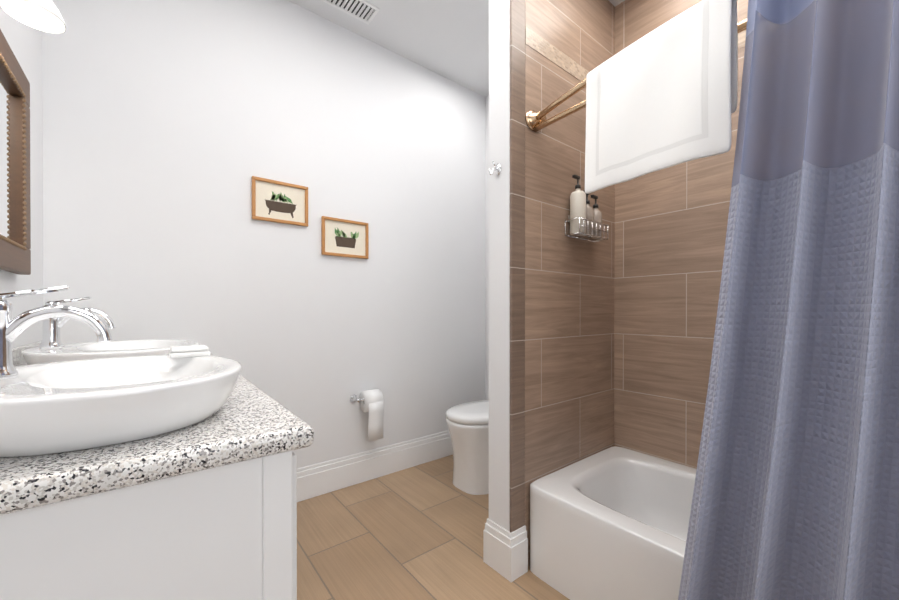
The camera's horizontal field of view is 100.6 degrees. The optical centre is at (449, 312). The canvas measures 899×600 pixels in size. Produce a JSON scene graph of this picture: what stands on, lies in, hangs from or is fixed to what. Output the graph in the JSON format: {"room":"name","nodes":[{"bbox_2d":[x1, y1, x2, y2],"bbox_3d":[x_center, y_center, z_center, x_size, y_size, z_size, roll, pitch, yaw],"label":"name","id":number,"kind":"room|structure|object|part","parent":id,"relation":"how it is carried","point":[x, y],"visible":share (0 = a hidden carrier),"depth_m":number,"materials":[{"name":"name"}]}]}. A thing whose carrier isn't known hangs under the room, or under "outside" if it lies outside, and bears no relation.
{"room":"bathroom","nodes":[
{"label":"bathroom","id":0,"kind":"room"},
{"bbox_2d":[0,6,42,347],"bbox_3d":[-0.510,-0.333,-0.025,0.120,2.880,4.140,0,0,-38],"label":"wall","id":1,"kind":"structure","parent":0,"point":[24,41],"depth_m":1.41,"materials":[{"name":"paint"}]},
{"bbox_2d":[0,29,30,274],"bbox_3d":[-1.068,-0.444,0.809,0.037,0.641,1.100,0,0,-38],"label":"mirror","id":2,"kind":"object","parent":1,"relation":"attached to","point":[15,232],"visible":1,"depth_m":1.14,"materials":[{"name":"brown wood"}]},
{"bbox_3d":[-1.072,-0.444,0.805,0.006,0.479,0.938,0,0,-38],"label":"glass","id":3,"kind":"part","parent":2,"relation":"part of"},
{"bbox_3d":[-1.070,-0.722,0.806,0.032,0.085,1.100,0,0,-38],"label":"frame","id":4,"kind":"part","parent":2,"relation":"part of","materials":[{"name":"brown wood"}]},
{"bbox_3d":[-1.070,-0.166,0.808,0.032,0.085,1.100,0,0,-38],"label":"frame","id":5,"kind":"part","parent":2,"relation":"part of","materials":[{"name":"brown wood"}]},
{"bbox_3d":[-1.386,-0.445,1.205,0.032,0.471,0.085,0,0,-38],"label":"frame","id":6,"kind":"part","parent":2,"relation":"part of","materials":[{"name":"brown wood"}]},
{"bbox_2d":[0,338,51,353],"bbox_3d":[-1.177,0.158,0.935,0.021,0.090,1.566,0,0,-38],"label":"backsplash","id":7,"kind":"structure","parent":1,"relation":"attached to","point":[43,339],"depth_m":1.15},
{"bbox_2d":[0,0,65,33],"bbox_3d":[-0.916,-0.829,0.724,0.174,0.163,0.720,0,0,-38],"label":"sconce","id":8,"kind":"object","parent":1,"relation":"attached to","point":[43,15],"visible":1,"depth_m":0.96,"materials":[{"name":"white glass"}]},
{"bbox_3d":[-1.053,-0.782,0.947,0.032,0.032,0.032,0,0,-38],"label":"bulb","id":9,"kind":"part","parent":8,"relation":"part of","materials":[{"name":"white glass"}]},
{"bbox_2d":[42,0,484,468],"bbox_3d":[-0.719,-0.343,2.362,2.520,2.880,0.142,0,0,-38],"label":"wall","id":10,"kind":"structure","parent":0,"point":[171,128],"depth_m":2.10,"materials":[{"name":"paint"}]},
{"bbox_3d":[-1.057,-0.618,2.014,0.017,0.196,0.020,0,0,-38],"label":"frame","id":11,"kind":"part","parent":10,"relation":"part of","materials":[{"name":"brown wood"}]},
{"bbox_3d":[-0.948,-0.619,2.101,0.296,0.230,0.020,0,0,-38],"label":"picture","id":12,"kind":"part","parent":10,"relation":"part of"},
{"bbox_3d":[-0.948,-0.725,2.101,0.296,0.017,0.020,0,0,-38],"label":"frame","id":13,"kind":"part","parent":10,"relation":"part of","materials":[{"name":"brown wood"}]},
{"bbox_3d":[-0.948,-0.512,2.102,0.296,0.017,0.020,0,0,-38],"label":"frame","id":14,"kind":"part","parent":10,"relation":"part of","materials":[{"name":"brown wood"}]},
{"bbox_3d":[-0.838,-0.619,2.188,0.017,0.196,0.020,0,0,-38],"label":"frame","id":15,"kind":"part","parent":10,"relation":"part of","materials":[{"name":"brown wood"}]},
{"bbox_3d":[-0.761,-0.463,2.250,0.017,0.198,0.020,0,0,-38],"label":"frame","id":16,"kind":"part","parent":10,"relation":"part of","materials":[{"name":"brown wood"}]},
{"bbox_3d":[-0.649,-0.571,2.338,0.302,0.017,0.020,0,0,-38],"label":"frame","id":17,"kind":"part","parent":10,"relation":"part of","materials":[{"name":"brown wood"}]},
{"bbox_3d":[-0.649,-0.464,2.339,0.302,0.232,0.020,0,0,-38],"label":"picture","id":18,"kind":"part","parent":10,"relation":"part of"},
{"bbox_3d":[-0.649,-0.356,2.339,0.302,0.017,0.020,0,0,-38],"label":"frame","id":19,"kind":"part","parent":10,"relation":"part of","materials":[{"name":"brown wood"}]},
{"bbox_2d":[350,389,383,441],"bbox_3d":[-0.512,0.646,2.374,0.194,0.301,0.142,0,0,-38],"label":"toilet paper holder","id":20,"kind":"object","parent":10,"relation":"attached to","point":[371,402],"visible":1,"depth_m":2.33,"materials":[{"name":"white paper"}]},
{"bbox_3d":[-0.586,0.547,2.351,0.048,0.048,0.086,0,0,-38],"label":"post","id":21,"kind":"part","parent":20,"relation":"part of","materials":[{"name":"silver metal"}]},
{"bbox_3d":[-0.537,-0.464,2.427,0.017,0.198,0.020,0,0,-38],"label":"frame","id":22,"kind":"part","parent":10,"relation":"part of","materials":[{"name":"brown wood"}]},
{"bbox_2d":[297,430,452,501],"bbox_3d":[-0.466,1.002,2.495,1.965,0.190,0.016,0,0,-38],"label":"baseboard","id":23,"kind":"structure","parent":10,"relation":"attached to","point":[325,481],"depth_m":2.44,"materials":[{"name":"paint"}]},
{"bbox_2d":[264,199,295,217],"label":"tub","id":24,"kind":"object","parent":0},
{"bbox_2d":[335,236,355,247],"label":"tub","id":25,"kind":"object","parent":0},
{"bbox_2d":[288,0,488,96],"bbox_3d":[0.524,-1.806,0.790,2.760,0.060,4.140,0,0,-38],"label":"ceiling","id":26,"kind":"structure","parent":0,"point":[448,39],"depth_m":2.37,"materials":[{"name":"paint"}]},
{"bbox_2d":[321,0,379,24],"bbox_3d":[-0.596,-1.776,2.135,0.360,0.011,0.150,0,0,-38],"label":"ceiling vent","id":27,"kind":"object","parent":26,"relation":"in","point":[362,10],"visible":1,"depth_m":2.18,"materials":[{"name":"white metal"}]},
{"bbox_2d":[297,455,569,599],"bbox_3d":[0.524,1.134,0.802,2.760,0.060,4.140,0,0,-38],"label":"floor","id":28,"kind":"structure","parent":0,"point":[414,533],"depth_m":1.77,"materials":[{"name":"tile"}]},
{"bbox_2d":[0,454,296,599],"bbox_3d":[-0.957,0.673,1.119,0.592,0.860,1.554,0,0,-38],"label":"bathroom vanity","id":29,"kind":"object","parent":28,"relation":"on","point":[229,534],"depth_m":0.56,"materials":[{"name":"white wood"}]},
{"bbox_2d":[0,398,313,521],"bbox_3d":[-0.957,0.223,1.109,0.582,0.040,1.568,0,0,-38],"label":"countertop","id":30,"kind":"structure","parent":29,"relation":"on","point":[23,493],"depth_m":0.53,"materials":[{"name":"white stone"}]},
{"bbox_2d":[0,286,112,379],"bbox_3d":[-0.733,0.032,0.681,0.177,0.163,0.052,0,0,-38],"label":"faucet","id":31,"kind":"object","parent":30,"relation":"on","point":[10,329],"depth_m":0.66,"materials":[{"name":"silver metal"}]},
{"bbox_2d":[39,297,115,348],"bbox_3d":[-1.196,0.030,1.207,0.177,0.163,0.052,0,0,-38],"label":"faucet","id":32,"kind":"object","parent":30,"relation":"on","point":[51,327],"depth_m":1.17,"materials":[{"name":"silver metal"}]},
{"bbox_2d":[0,338,207,361],"bbox_3d":[-1.115,0.156,1.271,0.440,0.090,0.540,0,0,-38],"label":"sink","id":33,"kind":"object","parent":30,"relation":"in","point":[103,345],"depth_m":1.15,"materials":[{"name":"white ceramic"}]},
{"bbox_2d":[0,350,271,473],"bbox_3d":[-0.664,0.158,0.735,0.440,0.090,0.540,0,0,-38],"label":"sink","id":34,"kind":"object","parent":30,"relation":"in","point":[53,411],"depth_m":0.60,"materials":[{"name":"white ceramic"}]},
{"bbox_3d":[-0.375,0.619,0.801,0.018,0.702,0.260,0,0,-38],"label":"door","id":35,"kind":"part","parent":29,"relation":"part of","materials":[{"name":"white wood"}]},
{"bbox_2d":[446,400,488,494],"bbox_3d":[0.302,0.688,2.502,0.735,0.818,0.424,0,0,-38],"label":"toilet","id":36,"kind":"object","parent":28,"relation":"on","point":[468,425],"visible":0.35,"depth_m":2.26,"materials":[{"name":"white ceramic"}]},
{"bbox_3d":[0.230,0.645,2.444,0.550,0.050,0.386,0,0,-38],"label":"seat lid","id":37,"kind":"part","parent":36,"relation":"part of","materials":[{"name":"white ceramic"}]},
{"bbox_2d":[530,446,696,599],"bbox_3d":[1.090,0.917,1.238,0.744,0.370,1.514,0,0,-38],"label":"tub","id":38,"kind":"object","parent":28,"relation":"on","point":[611,523],"visible":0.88,"depth_m":1.48,"materials":[{"name":"white ceramic"}]},
{"bbox_2d":[485,95,488,399],"bbox_3d":[1.558,-0.340,1.617,0.120,2.880,4.140,0,0,-38],"label":"wall","id":39,"kind":"structure","parent":0,"point":[486,248],"depth_m":3.09,"materials":[{"name":"paint"}]},
{"bbox_2d":[489,0,509,531],"bbox_3d":[0.605,-0.341,1.907,1.010,2.880,0.120,0,0,-38],"label":"wall","id":40,"kind":"structure","parent":0,"point":[499,268],"depth_m":1.59,"materials":[{"name":"paint"}]},
{"bbox_2d":[488,160,500,174],"bbox_3d":[0.186,-0.608,1.574,0.059,0.067,0.032,0,0,-38],"label":"hook","id":41,"kind":"object","parent":40,"relation":"attached to","point":[497,168],"visible":1,"depth_m":1.58,"materials":[{"name":"silver metal"}]},
{"bbox_3d":[0.206,-0.610,1.589,0.008,0.047,0.032,0,0,-38],"label":"plate","id":42,"kind":"part","parent":41,"relation":"part of","materials":[{"name":"silver metal"}]},
{"bbox_2d":[483,518,513,581],"bbox_3d":[0.207,1.005,1.590,0.016,0.190,0.163,0,0,-38],"label":"baseboard","id":43,"kind":"structure","parent":40,"relation":"attached to","point":[498,555],"depth_m":1.58,"materials":[{"name":"paint"}]},
{"bbox_2d":[510,0,524,532],"bbox_3d":[0.286,-0.429,1.570,0.083,2.700,0.011,0,0,-38],"label":"tile edge on the wing wall","id":44,"kind":"structure","parent":40,"relation":"attached to","point":[517,264],"depth_m":1.56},
{"bbox_2d":[511,525,526,545],"bbox_3d":[0.292,0.935,1.566,0.088,0.050,0.012,0,0,-38],"label":"baseboard","id":45,"kind":"structure","parent":40,"relation":"attached to","point":[522,536],"depth_m":1.56,"materials":[{"name":"white wood"}]},
{"bbox_2d":[513,538,527,579],"bbox_3d":[0.293,1.030,1.565,0.088,0.140,0.016,0,0,-38],"label":"baseboard","id":46,"kind":"structure","parent":40,"relation":"attached to","point":[521,558],"depth_m":1.56,"materials":[{"name":"white wood"}]},
{"bbox_2d":[525,0,614,566],"bbox_3d":[0.618,-0.341,1.835,0.760,2.880,0.010,0,0,-38],"label":"wall tile","id":47,"kind":"structure","parent":40,"relation":"attached to","point":[569,345],"depth_m":1.77,"materials":[{"name":"brown tile"}]},
{"bbox_2d":[525,26,588,80],"bbox_3d":[0.618,-1.183,1.823,0.750,0.075,0.002,0,0,-38],"label":"mosaic band","id":48,"kind":"object","parent":47,"relation":"attached to","point":[546,49],"visible":0.64,"depth_m":1.71,"materials":[{"name":"tile"}]},
{"bbox_2d":[565,175,607,241],"bbox_3d":[0.670,-0.504,1.817,0.255,0.282,0.080,0,0,-38],"label":"caddy","id":49,"kind":"object","parent":47,"relation":"attached to","point":[584,219],"visible":1,"depth_m":1.77,"materials":[{"name":"silver metal"}]},
{"bbox_2d":[570,188,585,235],"bbox_3d":[0.608,-0.476,1.768,0.072,0.216,0.071,0,0,-38],"label":"bottle","id":50,"kind":"object","parent":49,"relation":"on","point":[577,198],"depth_m":1.74,"materials":[{"name":"white plastic"}]},
{"bbox_2d":[581,204,592,237],"bbox_3d":[0.669,-0.448,1.817,0.058,0.158,0.057,0,0,-38],"label":"bottle","id":51,"kind":"object","parent":49,"relation":"on","point":[589,210],"depth_m":1.79,"materials":[{"name":"plastic"}]},
{"bbox_2d":[590,208,601,239],"bbox_3d":[0.730,-0.445,1.865,0.058,0.152,0.057,0,0,-38],"label":"bottle","id":52,"kind":"object","parent":49,"relation":"on","point":[597,215],"depth_m":1.84,"materials":[{"name":"plastic"}]},
{"bbox_2d":[609,0,624,6],"bbox_3d":[1.058,-1.728,1.202,0.850,0.101,1.540,0,0,-38],"label":"ceiling","id":53,"kind":"structure","parent":0,"point":[615,3],"depth_m":2.02,"materials":[{"name":"paint"}]},
{"bbox_3d":[1.491,-0.339,1.475,0.160,2.880,1.660,0,0,-38],"label":"wall","id":54,"kind":"structure","parent":0,"visible":0},
{"bbox_2d":[614,0,747,468],"bbox_3d":[1.387,-0.339,1.469,0.010,2.880,1.520,0,0,-38],"label":"wall tile","id":55,"kind":"structure","parent":54,"relation":"attached to","point":[670,229],"depth_m":1.85,"materials":[{"name":"brown tile"}]},
{"bbox_2d":[738,30,745,48],"bbox_3d":[1.383,-1.181,1.461,0.002,0.075,1.518,0,0,-38],"label":"mosaic band","id":56,"kind":"object","parent":55,"relation":"attached to","point":[741,38],"depth_m":1.61,"materials":[{"name":"tile"}]},
{"bbox_3d":[1.575,-0.335,0.558,0.850,2.880,0.120,0,0,-38],"label":"wall","id":57,"kind":"structure","parent":0,"visible":0},
{"bbox_3d":[1.530,-0.335,0.605,0.840,2.880,0.010,0,0,-38],"label":"wall tile","id":58,"kind":"structure","parent":57,"relation":"attached to","visible":0},
{"bbox_2d":[525,0,898,599],"bbox_3d":[0.765,0.098,0.976,0.288,1.940,1.518,0,0,-38],"label":"shower rail","id":59,"kind":"object","parent":58,"relation":"attached to","point":[796,492],"visible":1,"depth_m":0.88,"materials":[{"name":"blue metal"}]},
{"bbox_3d":[0.786,-0.825,0.989,0.139,0.025,1.504,0,0,-38],"label":"rod","id":60,"kind":"part","parent":59,"relation":"part of","materials":[{"name":"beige metal"}]},
{"bbox_3d":[0.827,-0.790,1.022,0.044,0.025,1.497,0,0,-38],"label":"rod","id":61,"kind":"part","parent":59,"relation":"part of","materials":[{"name":"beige metal"}]},
{"bbox_2d":[585,0,737,193],"bbox_3d":[0.616,-0.629,1.145,0.112,0.438,0.438,0,0,-38],"label":"towel","id":62,"kind":"object","parent":59,"relation":"hanging from","point":[668,98],"depth_m":1.07,"materials":[{"name":"white fabric"}]},
{"bbox_2d":[678,0,898,599],"bbox_3d":[0.914,0.107,0.745,0.233,1.923,0.887,0,0,-38],"label":"curtain","id":63,"kind":"object","parent":59,"relation":"hanging from","point":[796,491],"depth_m":0.86,"materials":[{"name":"fabric"}]}
]}

